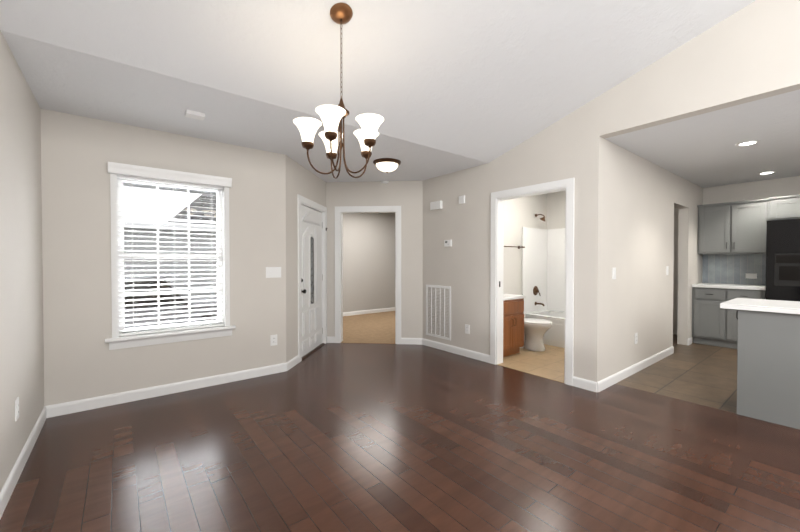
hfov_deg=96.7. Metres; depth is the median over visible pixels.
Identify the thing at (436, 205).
door chime
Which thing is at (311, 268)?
front door
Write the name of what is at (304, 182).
wall
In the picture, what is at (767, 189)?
wall
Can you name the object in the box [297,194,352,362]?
door frame
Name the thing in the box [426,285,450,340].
air vent
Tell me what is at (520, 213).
wall
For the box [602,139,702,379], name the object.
wall
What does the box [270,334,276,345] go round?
outlet
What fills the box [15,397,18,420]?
outlet
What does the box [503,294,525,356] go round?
bathroom vanity
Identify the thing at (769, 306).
countertop
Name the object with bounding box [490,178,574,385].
door frame
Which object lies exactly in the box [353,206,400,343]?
door frame
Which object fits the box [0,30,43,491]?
wall
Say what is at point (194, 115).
smoke detector
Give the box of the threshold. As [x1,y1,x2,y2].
[302,343,324,359]
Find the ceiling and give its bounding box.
[0,0,799,195]
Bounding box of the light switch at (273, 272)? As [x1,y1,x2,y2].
[266,267,280,277]
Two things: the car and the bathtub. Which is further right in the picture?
the bathtub
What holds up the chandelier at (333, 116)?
hanging from the ceiling
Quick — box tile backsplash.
[702,254,765,284]
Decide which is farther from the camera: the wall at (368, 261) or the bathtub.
the wall at (368, 261)
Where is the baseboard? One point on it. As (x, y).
(49, 411)
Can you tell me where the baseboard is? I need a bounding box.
[0,307,691,518]
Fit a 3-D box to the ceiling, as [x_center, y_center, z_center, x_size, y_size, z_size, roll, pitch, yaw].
[1.525,-2.193,3.611,8.090,1.934,10.570,-1,1,-38]
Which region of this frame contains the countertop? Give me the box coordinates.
[720,298,799,313]
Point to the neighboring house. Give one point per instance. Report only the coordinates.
(128, 228)
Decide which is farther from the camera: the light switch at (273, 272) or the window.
the light switch at (273, 272)
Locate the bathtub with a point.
(543, 270)
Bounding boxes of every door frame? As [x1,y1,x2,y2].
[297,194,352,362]
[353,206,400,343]
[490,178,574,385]
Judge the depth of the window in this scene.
3.35 m
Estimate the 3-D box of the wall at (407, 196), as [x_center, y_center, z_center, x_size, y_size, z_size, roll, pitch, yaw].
[-0.413,-0.065,5.417,1.515,2.470,0.120,0,1,5]
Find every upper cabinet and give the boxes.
[697,199,768,254]
[765,195,799,222]
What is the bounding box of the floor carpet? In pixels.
[341,311,394,343]
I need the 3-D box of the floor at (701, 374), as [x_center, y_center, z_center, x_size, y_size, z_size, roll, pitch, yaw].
[4.361,1.254,3.434,3.980,0.124,6.660,-1,1,-38]
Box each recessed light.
[735,140,759,146]
[758,171,776,174]
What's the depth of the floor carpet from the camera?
6.54 m
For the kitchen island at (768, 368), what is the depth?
2.74 m
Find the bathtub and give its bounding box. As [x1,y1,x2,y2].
[522,214,564,347]
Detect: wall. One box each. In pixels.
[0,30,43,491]
[40,108,285,405]
[285,155,325,361]
[326,181,422,337]
[343,213,394,311]
[423,0,799,381]
[503,194,546,294]
[547,191,565,229]
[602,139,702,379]
[673,176,799,334]
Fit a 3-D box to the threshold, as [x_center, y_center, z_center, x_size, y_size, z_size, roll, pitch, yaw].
[-1.254,1.171,4.894,0.144,0.013,0.894,0,1,7]
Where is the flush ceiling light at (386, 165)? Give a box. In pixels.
[373,158,400,172]
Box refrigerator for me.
[766,219,799,300]
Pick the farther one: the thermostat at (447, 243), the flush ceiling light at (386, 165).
the thermostat at (447, 243)
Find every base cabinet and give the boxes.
[692,283,765,348]
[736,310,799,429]
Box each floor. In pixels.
[0,343,799,531]
[497,334,736,413]
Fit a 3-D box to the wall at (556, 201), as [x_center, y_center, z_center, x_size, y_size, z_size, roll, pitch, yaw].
[3.052,-0.066,5.473,0.120,2.470,1.610,-1,1,-38]
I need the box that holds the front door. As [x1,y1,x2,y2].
[301,205,327,356]
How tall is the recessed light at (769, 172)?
0.007 m
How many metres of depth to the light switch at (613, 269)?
3.57 m
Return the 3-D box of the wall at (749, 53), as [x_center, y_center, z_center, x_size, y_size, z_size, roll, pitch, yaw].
[2.618,-0.866,2.498,0.120,4.150,7.200,-1,1,-38]
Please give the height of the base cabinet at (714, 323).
0.895 m
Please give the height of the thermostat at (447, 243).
0.084 m
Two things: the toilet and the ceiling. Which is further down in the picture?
the toilet
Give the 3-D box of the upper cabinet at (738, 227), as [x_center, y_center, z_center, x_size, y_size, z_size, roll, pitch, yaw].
[4.983,-0.559,5.317,0.331,0.760,0.769,-1,1,-38]
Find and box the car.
[124,274,216,327]
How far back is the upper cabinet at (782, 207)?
4.74 m
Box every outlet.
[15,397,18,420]
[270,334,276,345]
[465,324,469,333]
[635,333,637,343]
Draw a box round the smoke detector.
[185,109,204,120]
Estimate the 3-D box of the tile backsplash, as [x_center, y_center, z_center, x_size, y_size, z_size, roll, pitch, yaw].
[5.112,0.047,5.422,0.014,0.455,0.779,-1,1,-38]
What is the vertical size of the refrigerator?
1.775 m
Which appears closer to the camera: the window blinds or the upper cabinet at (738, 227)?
the window blinds
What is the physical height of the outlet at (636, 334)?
0.118 m
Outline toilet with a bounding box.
[520,298,551,350]
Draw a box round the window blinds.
[108,162,231,335]
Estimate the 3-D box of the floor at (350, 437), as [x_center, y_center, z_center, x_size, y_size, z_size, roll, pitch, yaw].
[0.728,1.279,1.732,4.610,0.120,8.500,-1,1,-38]
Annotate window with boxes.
[105,173,235,349]
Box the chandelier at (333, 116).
[293,2,383,178]
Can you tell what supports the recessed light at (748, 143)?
in the ceiling
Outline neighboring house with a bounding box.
[124,194,216,296]
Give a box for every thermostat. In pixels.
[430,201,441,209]
[444,240,451,246]
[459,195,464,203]
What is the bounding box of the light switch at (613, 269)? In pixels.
[612,267,615,278]
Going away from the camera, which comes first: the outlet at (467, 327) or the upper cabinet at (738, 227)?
the outlet at (467, 327)

